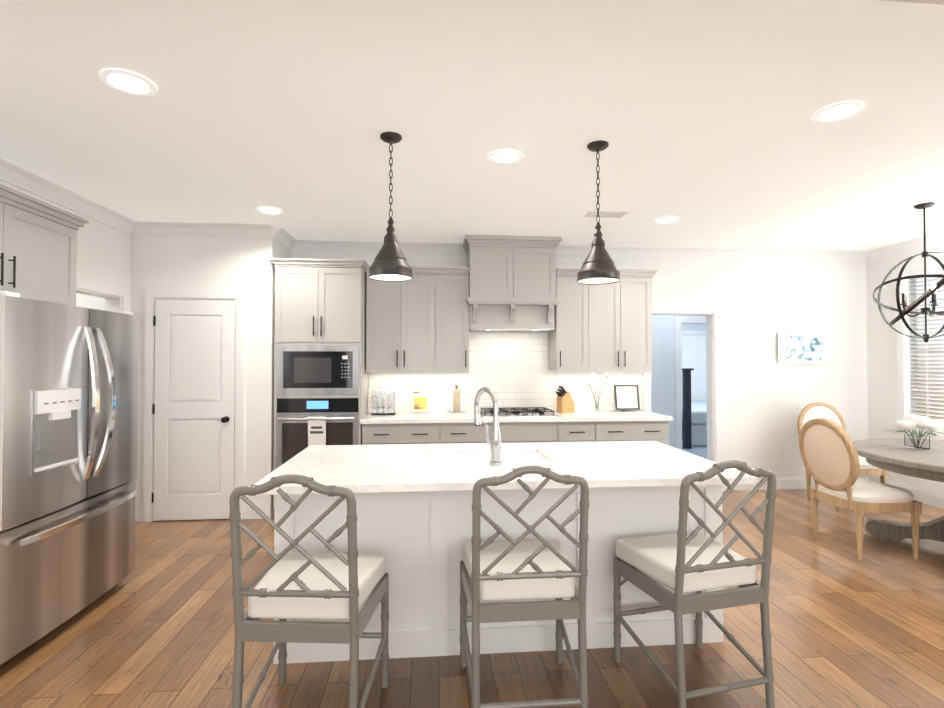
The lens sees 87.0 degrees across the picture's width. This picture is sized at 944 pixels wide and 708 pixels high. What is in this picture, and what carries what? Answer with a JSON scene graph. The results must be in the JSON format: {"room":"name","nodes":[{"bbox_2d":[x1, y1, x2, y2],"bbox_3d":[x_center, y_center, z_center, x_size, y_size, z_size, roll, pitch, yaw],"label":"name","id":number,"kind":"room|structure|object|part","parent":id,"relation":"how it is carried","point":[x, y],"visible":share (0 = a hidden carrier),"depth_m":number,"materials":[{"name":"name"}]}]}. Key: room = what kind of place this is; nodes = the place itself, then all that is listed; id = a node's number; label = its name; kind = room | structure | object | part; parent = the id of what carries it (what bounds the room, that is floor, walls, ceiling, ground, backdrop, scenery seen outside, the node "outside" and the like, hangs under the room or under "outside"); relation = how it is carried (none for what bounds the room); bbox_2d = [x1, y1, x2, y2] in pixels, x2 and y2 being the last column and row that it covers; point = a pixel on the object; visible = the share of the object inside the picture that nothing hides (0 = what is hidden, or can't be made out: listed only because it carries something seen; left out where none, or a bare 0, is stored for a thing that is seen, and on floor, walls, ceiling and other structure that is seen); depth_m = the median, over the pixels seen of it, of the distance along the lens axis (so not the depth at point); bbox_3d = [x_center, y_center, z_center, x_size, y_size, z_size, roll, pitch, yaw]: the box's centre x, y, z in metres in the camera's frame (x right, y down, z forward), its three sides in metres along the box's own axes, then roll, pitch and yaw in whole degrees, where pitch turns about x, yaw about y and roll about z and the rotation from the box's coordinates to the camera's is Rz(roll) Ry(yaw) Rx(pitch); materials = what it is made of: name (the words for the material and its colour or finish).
{"room":"dining room and kitchen","nodes":[
{"label":"dining room and kitchen","id":0,"kind":"room"},
{"bbox_2d":[0,180,130,311],"bbox_3d":[-2.869,0.102,0.472,0.120,2.740,8.480,0,-1,-5],"label":"wall","id":1,"kind":"structure","parent":0,"point":[103,253],"depth_m":4.19,"materials":[{"name":"white paint"}]},
{"bbox_2d":[0,184,88,305],"bbox_3d":[-2.778,-0.623,2.759,0.434,0.595,1.230,0,-1,-5],"label":"upper cabinet","id":2,"kind":"object","parent":1,"relation":"attached to","point":[38,249],"visible":0.92,"depth_m":3.02,"materials":[{"name":"grey wood"}]},
{"bbox_2d":[0,157,135,234],"bbox_3d":[-2.782,-1.211,0.690,0.085,0.106,7.860,0,-1,-5],"label":"crown molding","id":3,"kind":"structure","parent":1,"relation":"attached to","point":[11,173],"depth_m":3.68,"materials":[{"name":"white wood"}]},
{"bbox_2d":[76,277,128,311],"bbox_3d":[-3.148,0.465,3.936,0.140,2.120,1.160,0,-1,-5],"label":"trim","id":4,"kind":"structure","parent":1,"relation":"attached to","point":[117,298],"depth_m":4.28,"materials":[{"name":"white wood"}]},
{"bbox_2d":[76,293,105,310],"bbox_3d":[-4.022,0.168,4.791,1.460,2.740,0.120,0,-1,-5],"label":"wall","id":5,"kind":"structure","parent":0,"point":[90,302],"depth_m":4.76,"materials":[{"name":"white paint"}]},
{"bbox_2d":[130,235,289,520],"bbox_3d":[-2.548,0.171,4.989,1.270,2.740,0.710,0,-1,-5],"label":"wall","id":6,"kind":"structure","parent":0,"point":[202,263],"depth_m":4.67,"materials":[{"name":"white paint"}]},
{"bbox_2d":[152,300,235,519],"bbox_3d":[-2.568,0.511,4.572,0.717,2.023,0.103,0,-1,-5],"label":"pantry door","id":7,"kind":"structure","parent":6,"relation":"in","point":[194,422],"depth_m":4.60,"materials":[{"name":"white wood"}]},
{"bbox_2d":[142,289,245,521],"bbox_3d":[-2.569,0.468,4.613,0.901,2.135,0.026,0,-1,-5],"label":"door frame","id":8,"kind":"structure","parent":6,"relation":"attached to","point":[151,296],"depth_m":4.61,"materials":[{"name":"white wood"}]},
{"bbox_2d":[136,221,283,240],"bbox_3d":[-2.429,-1.152,4.619,1.265,0.106,0.085,0,-1,-5],"label":"crown molding","id":9,"kind":"structure","parent":6,"relation":"attached to","point":[142,228],"depth_m":4.62,"materials":[{"name":"white wood"}]},
{"bbox_2d":[277,229,295,251],"bbox_3d":[-1.864,-1.147,4.950,0.085,0.106,0.480,0,-1,-5],"label":"crown molding","id":10,"kind":"structure","parent":6,"relation":"attached to","point":[289,242],"depth_m":5.10,"materials":[{"name":"white wood"}]},
{"bbox_2d":[0,489,943,707],"bbox_3d":[0.727,1.573,3.770,16.000,0.100,14.500,0,-1,-5],"label":"floor","id":11,"kind":"structure","parent":0,"point":[155,628],"depth_m":2.52,"materials":[{"name":"brown wood"}]},
{"bbox_2d":[0,291,137,664],"bbox_3d":[-2.537,0.610,2.788,0.868,1.795,1.056,0,-1,-5],"label":"refrigerator","id":12,"kind":"object","parent":11,"relation":"on","point":[68,415],"visible":1,"depth_m":2.64,"materials":[{"name":"silver metal"}]},
{"bbox_2d":[229,474,388,707],"bbox_3d":[-0.639,0.967,2.027,0.507,1.060,0.522,0,-1,2],"label":"stool","id":13,"kind":"object","parent":11,"relation":"on","point":[302,583],"visible":1,"depth_m":1.83,"materials":[{"name":"grey paint"}]},
{"bbox_3d":[-0.617,0.949,2.070,0.484,0.095,0.476,0,-1,-5],"label":"seat","id":14,"kind":"part","parent":13,"relation":"part of","materials":[{"name":"white fabric"}]},
{"bbox_2d":[269,258,368,507],"bbox_3d":[-1.478,0.325,4.963,0.884,2.432,0.689,0,-1,-5],"label":"tall cabinet","id":15,"kind":"object","parent":11,"relation":"on","point":[321,386],"visible":0.83,"depth_m":4.70,"materials":[{"name":"grey wood"}]},
{"bbox_2d":[276,398,358,468],"bbox_3d":[-1.472,0.770,4.925,0.753,0.700,0.618,0,-1,-5],"label":"wall oven","id":16,"kind":"object","parent":15,"relation":"in","point":[301,423],"depth_m":4.67,"materials":[{"name":"silver metal"}]},
{"bbox_2d":[308,417,325,445],"bbox_3d":[-1.446,0.760,4.636,0.160,0.352,0.046,0,-1,-5],"label":"towel","id":17,"kind":"object","parent":16,"relation":"hanging from","point":[316,425],"depth_m":4.63,"materials":[{"name":"white fabric"}]},
{"bbox_2d":[277,345,358,395],"bbox_3d":[-1.464,0.157,4.841,0.753,0.471,0.306,0,-1,-5],"label":"microwave","id":18,"kind":"object","parent":15,"relation":"in","point":[302,370],"depth_m":4.70,"materials":[{"name":"silver metal"}]},
{"bbox_2d":[360,423,447,444],"bbox_3d":[-0.670,1.105,5.059,0.806,0.875,0.608,0,-1,-5],"label":"base cabinet","id":19,"kind":"object","parent":11,"relation":"on","point":[372,433],"depth_m":4.76,"materials":[{"name":"grey wood"}]},
{"bbox_2d":[273,487,722,663],"bbox_3d":[0.142,1.072,2.921,2.282,0.875,0.822,0,-1,-5],"label":"kitchen island","id":20,"kind":"object","parent":11,"relation":"on","point":[414,511],"depth_m":2.51,"materials":[{"name":"white wood"}]},
{"bbox_2d":[426,443,580,490],"bbox_3d":[0.105,0.612,2.820,0.720,0.038,1.080,0,-1,-5],"label":"island countertop","id":21,"kind":"structure","parent":20,"relation":"on","point":[441,474],"depth_m":2.53,"materials":[{"name":"white stone"}]},
{"bbox_2d":[426,447,545,458],"bbox_3d":[0.090,0.723,3.003,0.744,0.201,0.474,0,-1,-5],"label":"sink","id":22,"kind":"object","parent":21,"relation":"in","point":[531,452],"depth_m":3.16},
{"bbox_2d":[474,387,501,466],"bbox_3d":[0.087,0.387,2.743,0.137,0.408,0.218,0,-1,-5],"label":"faucet","id":23,"kind":"object","parent":21,"relation":"on","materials":[{"name":"silver metal"}]},
{"bbox_2d":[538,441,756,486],"bbox_3d":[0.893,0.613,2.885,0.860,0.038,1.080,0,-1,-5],"label":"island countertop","id":24,"kind":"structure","parent":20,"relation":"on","point":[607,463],"depth_m":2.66,"materials":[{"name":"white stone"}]},
{"bbox_2d":[448,423,567,443],"bbox_3d":[0.242,1.106,5.136,1.282,0.875,0.608,0,-1,-5],"label":"base cabinet","id":25,"kind":"object","parent":11,"relation":"on","point":[457,432],"depth_m":4.85,"materials":[{"name":"grey wood"}]},
{"bbox_2d":[360,411,671,422],"bbox_3d":[0.443,0.647,5.139,3.061,0.038,0.648,0,-1,-5],"label":"countertop","id":26,"kind":"structure","parent":25,"relation":"on","point":[486,416],"depth_m":4.93,"materials":[{"name":"white stone"}]},
{"bbox_2d":[371,384,395,414],"bbox_3d":[-0.919,0.469,5.175,0.240,0.317,0.120,0,-1,-5],"label":"spice rack","id":27,"kind":"object","parent":26,"relation":"on","point":[391,404],"visible":1,"depth_m":5.13,"materials":[{"name":"black metal"}]},
{"bbox_2d":[411,388,428,412],"bbox_3d":[-0.561,0.498,5.343,0.190,0.260,0.069,0,-1,-5],"label":"book","id":28,"kind":"object","parent":26,"relation":"on","point":[419,400],"visible":0.98,"depth_m":5.33,"materials":[{"name":"beige paper"}]},
{"bbox_2d":[447,384,465,412],"bbox_3d":[-0.161,0.475,5.298,0.210,0.306,0.146,0,-1,-5],"label":"cutting board","id":29,"kind":"object","parent":26,"relation":"on","point":[456,400],"visible":0.98,"depth_m":5.33,"materials":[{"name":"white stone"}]},
{"bbox_2d":[480,407,558,417],"bbox_3d":[0.462,0.602,5.163,0.760,0.052,0.510,0,-1,-5],"label":"cooktop","id":30,"kind":"object","parent":26,"relation":"in","point":[510,412],"depth_m":5.04,"materials":[{"name":"black metal"}]},
{"bbox_2d":[555,385,574,412],"bbox_3d":[0.992,0.482,5.351,0.197,0.295,0.100,0,-1,-25],"label":"knife block","id":31,"kind":"object","parent":26,"relation":"on","point":[565,403],"visible":1,"depth_m":5.32,"materials":[{"name":"brown wood"}]},
{"bbox_2d":[584,373,608,411],"bbox_3d":[1.342,0.420,5.380,0.278,0.421,0.078,0,-1,-5],"label":"flower vase","id":32,"kind":"object","parent":26,"relation":"on","point":[600,381],"visible":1,"depth_m":5.38,"materials":[{"name":"clear glass"}]},
{"bbox_2d":[614,385,639,411],"bbox_3d":[1.706,0.485,5.465,0.270,0.292,0.133,0,-1,-5],"label":"framed sign","id":33,"kind":"object","parent":26,"relation":"on","point":[626,397],"visible":0.98,"depth_m":5.48,"materials":[{"name":"white paper"}]},
{"bbox_2d":[459,465,589,707],"bbox_3d":[0.213,0.969,2.179,0.507,1.060,0.522,0,-1,-5],"label":"stool","id":34,"kind":"object","parent":11,"relation":"on","point":[541,567],"visible":1,"depth_m":1.98,"materials":[{"name":"grey paint"}]},
{"bbox_3d":[0.209,0.951,2.218,0.482,0.095,0.430,0,-1,-5],"label":"seat","id":35,"kind":"part","parent":34,"relation":"part of","materials":[{"name":"white fabric"}]},
{"bbox_2d":[568,423,603,441],"bbox_3d":[1.000,1.107,5.199,0.516,0.875,0.608,0,-1,-5],"label":"base cabinet","id":36,"kind":"object","parent":11,"relation":"on","point":[577,432],"depth_m":4.91,"materials":[{"name":"grey wood"}]},
{"bbox_2d":[604,423,668,444],"bbox_3d":[1.537,1.107,5.244,0.821,0.875,0.608,0,-1,-5],"label":"base cabinet","id":37,"kind":"object","parent":11,"relation":"on","point":[659,432],"depth_m":4.95,"materials":[{"name":"grey wood"}]},
{"bbox_2d":[613,460,775,707],"bbox_3d":[1.001,0.971,2.272,0.507,1.060,0.522,0,-1,-15],"label":"stool","id":38,"kind":"object","parent":11,"relation":"on","point":[681,561],"visible":1,"depth_m":2.10,"materials":[{"name":"grey paint"}]},
{"bbox_3d":[0.970,0.953,2.312,0.501,0.095,0.493,0,-1,-5],"label":"seat","id":39,"kind":"part","parent":38,"relation":"part of","materials":[{"name":"white fabric"}]},
{"bbox_2d":[797,402,887,511],"bbox_3d":[3.785,1.031,5.131,0.541,1.025,0.619,0,-1,-5],"label":"dining chair","id":40,"kind":"object","parent":11,"relation":"on","point":[811,411],"visible":0.31,"depth_m":5.37,"materials":[{"name":"brown wood"}]},
{"bbox_2d":[799,418,921,560],"bbox_3d":[3.011,1.012,3.910,0.619,1.025,0.541,0,-1,-5],"label":"dining chair","id":41,"kind":"object","parent":11,"relation":"on","point":[829,453],"visible":1,"depth_m":3.76,"materials":[{"name":"beige fabric"}]},
{"bbox_2d":[853,438,943,542],"bbox_3d":[3.892,1.142,3.740,1.680,0.760,1.680,0,-1,-5],"label":"dining table","id":42,"kind":"object","parent":11,"relation":"on","point":[895,455],"visible":0.9,"depth_m":3.90,"materials":[{"name":"beige wood"}]},
{"bbox_2d":[882,414,943,449],"bbox_3d":[3.623,0.628,4.044,0.404,0.275,0.416,0,-1,-5],"label":"vase","id":43,"kind":"object","parent":42,"relation":"on","point":[914,440],"visible":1,"depth_m":3.99,"materials":[{"name":"clear glass"}]},
{"bbox_2d":[0,0,943,250],"bbox_3d":[0.727,-1.267,3.813,16.000,0.100,14.500,0,-1,-5],"label":"ceiling","id":44,"kind":"structure","parent":0,"point":[696,115],"depth_m":2.58,"materials":[{"name":"white paint"}]},
{"bbox_2d":[99,68,157,95],"bbox_3d":[-1.562,-1.234,2.267,0.222,0.010,0.222,0,-1,-5],"label":"recessed light","id":45,"kind":"object","parent":44,"relation":"in","point":[128,82],"visible":0.98,"depth_m":2.26,"materials":[{"name":"white plastic"}]},
{"bbox_2d":[256,206,283,214],"bbox_3d":[-1.702,-1.204,4.192,0.222,0.010,0.222,0,-1,-5],"label":"recessed light","id":46,"kind":"object","parent":44,"relation":"in","point":[269,210],"visible":1,"depth_m":4.19,"materials":[{"name":"white"}]},
{"bbox_2d":[368,132,412,281],"bbox_3d":[-0.459,-0.830,2.815,0.250,0.805,0.250,0,-1,-5],"label":"pendant light","id":47,"kind":"object","parent":44,"relation":"hanging from","point":[390,264],"visible":1,"depth_m":2.77,"materials":[{"name":"brown metal"}]},
{"bbox_2d":[487,149,522,163],"bbox_3d":[0.206,-1.221,3.087,0.222,0.010,0.222,0,-1,-5],"label":"recessed light","id":48,"kind":"object","parent":44,"relation":"in","point":[505,156],"visible":1,"depth_m":3.09,"materials":[{"name":"white plastic"}]},
{"bbox_2d":[577,140,619,284],"bbox_3d":[0.741,-0.828,2.925,0.250,0.805,0.250,0,-1,-5],"label":"pendant light","id":49,"kind":"object","parent":44,"relation":"hanging from","point":[598,267],"visible":1,"depth_m":2.88,"materials":[{"name":"brown metal"}]},
{"bbox_2d":[584,211,628,217],"bbox_3d":[1.158,-1.203,4.300,0.340,0.011,0.160,0,-1,-5],"label":"ceiling vent","id":50,"kind":"object","parent":44,"relation":"in","point":[609,214],"visible":1,"depth_m":4.28,"materials":[{"name":"white metal"}]},
{"bbox_2d":[653,216,679,223],"bbox_3d":[1.746,-1.200,4.470,0.222,0.010,0.222,0,-1,-5],"label":"recessed light","id":51,"kind":"object","parent":44,"relation":"in","point":[667,220],"visible":1,"depth_m":4.46,"materials":[{"name":"white plastic"}]},
{"bbox_2d":[811,100,864,122],"bbox_3d":[1.858,-1.230,2.532,0.222,0.010,0.222,0,-1,-5],"label":"recessed light","id":52,"kind":"object","parent":44,"relation":"in","point":[838,111],"visible":0.98,"depth_m":2.53,"materials":[{"name":"white plastic"}]},
{"bbox_2d":[873,202,943,341],"bbox_3d":[3.678,-0.653,4.040,0.666,1.121,0.680,0,-1,-5],"label":"chandelier","id":53,"kind":"object","parent":44,"relation":"hanging from","point":[933,289],"visible":1,"depth_m":4.03,"materials":[{"name":"grey metal"}]},
{"bbox_2d":[876,0,943,4],"bbox_3d":[0.944,-1.137,1.215,16.000,0.240,0.390,0,-1,-5],"label":"ceiling beam","id":54,"kind":"structure","parent":44,"relation":"attached to","point":[939,2],"depth_m":1.43,"materials":[{"name":"white paint"}]},
{"bbox_2d":[290,252,867,477],"bbox_3d":[1.398,0.180,5.614,6.700,2.740,0.120,0,-1,-5],"label":"wall","id":55,"kind":"structure","parent":0,"point":[764,302],"depth_m":5.72,"materials":[{"name":"white paint"}]},
{"bbox_2d":[366,271,471,370],"bbox_3d":[-0.562,-0.333,5.221,1.038,0.998,0.348,0,-1,-5],"label":"upper cabinet","id":56,"kind":"object","parent":55,"relation":"attached to","point":[426,319],"depth_m":5.06,"materials":[{"name":"grey wood"}]},
{"bbox_2d":[464,243,519,302],"bbox_3d":[0.210,-0.842,5.258,0.501,0.546,0.417,0,-1,-5],"label":"upper cabinet","id":57,"kind":"object","parent":55,"relation":"attached to","point":[493,269],"depth_m":5.05,"materials":[{"name":"grey wood"}]},
{"bbox_2d":[369,331,642,412],"bbox_3d":[0.416,0.190,5.466,3.062,0.884,0.008,0,-1,-5],"label":"tile backsplash","id":58,"kind":"structure","parent":55,"relation":"attached to","point":[509,369],"depth_m":5.46,"materials":[{"name":"white tile"}]},
{"bbox_2d":[463,235,561,331],"bbox_3d":[0.405,-0.718,5.247,0.987,0.947,0.467,0,-1,-5],"label":"range hood","id":59,"kind":"object","parent":55,"relation":"attached to","point":[511,283],"depth_m":5.08,"materials":[{"name":"grey wood"}]},
{"bbox_2d":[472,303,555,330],"bbox_3d":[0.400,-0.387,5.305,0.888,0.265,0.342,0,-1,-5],"label":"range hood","id":60,"kind":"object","parent":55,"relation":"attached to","point":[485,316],"depth_m":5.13,"materials":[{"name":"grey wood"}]},
{"bbox_2d":[516,243,559,302],"bbox_3d":[0.596,-0.842,5.290,0.501,0.546,0.417,0,-1,-5],"label":"upper cabinet","id":61,"kind":"object","parent":55,"relation":"attached to","point":[538,284],"depth_m":5.09,"materials":[{"name":"grey wood"}]},
{"bbox_2d":[296,240,863,261],"bbox_3d":[1.292,-1.138,5.523,6.470,0.106,0.085,0,-1,-5],"label":"crown molding","id":62,"kind":"structure","parent":55,"relation":"attached to","point":[301,245],"depth_m":5.57,"materials":[{"name":"white wood"}]},
{"bbox_2d":[548,271,652,370],"bbox_3d":[1.374,-0.330,5.382,1.030,0.998,0.348,0,-1,-5],"label":"upper cabinet","id":63,"kind":"object","parent":55,"relation":"attached to","point":[601,327],"depth_m":5.22,"materials":[{"name":"grey wood"}]},
{"bbox_2d":[643,305,727,490],"bbox_3d":[2.401,0.501,5.678,0.980,2.100,0.148,0,-1,-5],"label":"trim","id":64,"kind":"structure","parent":55,"relation":"attached to","point":[716,363],"depth_m":5.65,"materials":[{"name":"white wood"}]},
{"bbox_2d":[780,447,785,456],"bbox_3d":[3.568,1.122,5.715,0.072,0.116,0.008,0,-1,-5],"label":"electrical outlet","id":65,"kind":"object","parent":55,"relation":"attached to","point":[782,451],"visible":1,"depth_m":5.71,"materials":[{"name":"white plastic"}]},
{"bbox_2d":[732,476,867,490],"bbox_3d":[3.758,1.485,5.722,1.695,0.135,0.016,0,-1,-5],"label":"baseboard","id":66,"kind":"structure","parent":55,"relation":"attached to","point":[785,483],"depth_m":5.70,"materials":[{"name":"white"}]},
{"bbox_2d":[778,332,827,363],"bbox_3d":[3.812,-0.068,5.739,0.610,0.360,0.037,0,-1,-5],"label":"wall art","id":67,"kind":"object","parent":55,"relation":"attached to","point":[802,348],"visible":1,"depth_m":5.73,"materials":[{"name":"white paper"}]},
{"bbox_2d":[651,315,705,447],"bbox_3d":[3.173,0.206,7.317,1.980,2.740,0.120,0,-1,-5],"label":"wall","id":68,"kind":"structure","parent":0,"point":[663,373],"depth_m":7.21,"materials":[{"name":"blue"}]},
{"bbox_2d":[675,316,705,449],"bbox_3d":[3.443,0.509,7.261,0.990,2.108,0.024,0,-1,-5],"label":"door frame","id":69,"kind":"structure","parent":68,"relation":"attached to","point":[679,320],"depth_m":7.22,"materials":[{"name":"white wood"}]},
{"bbox_2d":[681,330,706,400],"bbox_3d":[4.870,0.553,10.783,1.020,2.128,0.040,0,-1,-5],"label":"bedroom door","id":70,"kind":"structure","parent":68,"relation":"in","point":[693,344],"depth_m":10.77,"materials":[{"name":"white"}]},
{"bbox_2d":[682,444,706,458],"bbox_3d":[3.649,1.585,8.266,4.230,0.012,4.825,0,-1,-5],"label":"floor","id":71,"kind":"structure","parent":0,"point":[700,451],"depth_m":8.13,"materials":[{"name":"blue"}]},
{"bbox_2d":[682,368,693,448],"bbox_3d":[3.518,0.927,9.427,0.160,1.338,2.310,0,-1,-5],"label":"footboard post","id":72,"kind":"object","parent":71,"relation":"on","point":[686,401],"visible":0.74,"depth_m":8.31,"materials":[{"name":"black wood"}]},
{"bbox_2d":[682,401,706,445],"bbox_3d":[4.593,1.295,9.591,2.030,0.608,2.150,0,-1,-5],"label":"bed","id":73,"kind":"object","parent":71,"relation":"on","point":[699,422],"visible":0.06,"depth_m":8.50,"materials":[{"name":"grey fabric"}]},
{"bbox_2d":[866,244,943,494],"bbox_3d":[5.054,0.116,1.368,0.120,2.740,8.950,0,-1,-5],"label":"wall","id":74,"kind":"structure","parent":0,"point":[881,375],"depth_m":5.60,"materials":[{"name":"white paint"}]},
{"bbox_2d":[860,231,943,261],"bbox_3d":[4.930,-1.197,1.629,0.085,0.106,8.450,0,-1,-5],"label":"crown molding","id":75,"kind":"structure","parent":74,"relation":"attached to","point":[936,239],"depth_m":5.32,"materials":[{"name":"white wood"}]},
{"bbox_2d":[868,476,943,508],"bbox_3d":[4.965,1.422,1.592,0.016,0.135,8.450,0,-1,-5],"label":"baseboard","id":76,"kind":"structure","parent":74,"relation":"attached to","point":[920,495],"depth_m":5.14,"materials":[{"name":"white"}]},
{"bbox_2d":[893,257,943,436],"bbox_3d":[4.685,-0.075,4.768,0.049,1.785,1.390,0,-1,-5],"label":"window frame","id":77,"kind":"structure","parent":74,"relation":"attached to","point":[900,361],"depth_m":5.37,"materials":[{"name":"white wood"}]},
{"bbox_2d":[904,266,943,424],"bbox_3d":[4.770,-0.087,4.775,0.118,1.590,1.180,0,-1,-5],"label":"window","id":78,"kind":"structure","parent":74,"relation":"in","point":[908,340],"depth_m":5.29,"materials":[{"name":"white"}]},
{"bbox_2d":[907,268,943,422],"bbox_3d":[4.747,-0.087,4.773,0.050,1.548,1.136,0,-1,-5],"label":"window blinds","id":79,"kind":"object","parent":78,"relation":"attached to","point":[927,365],"visible":0.79,"depth_m":5.15,"materials":[{"name":"white plastic"}]}
]}

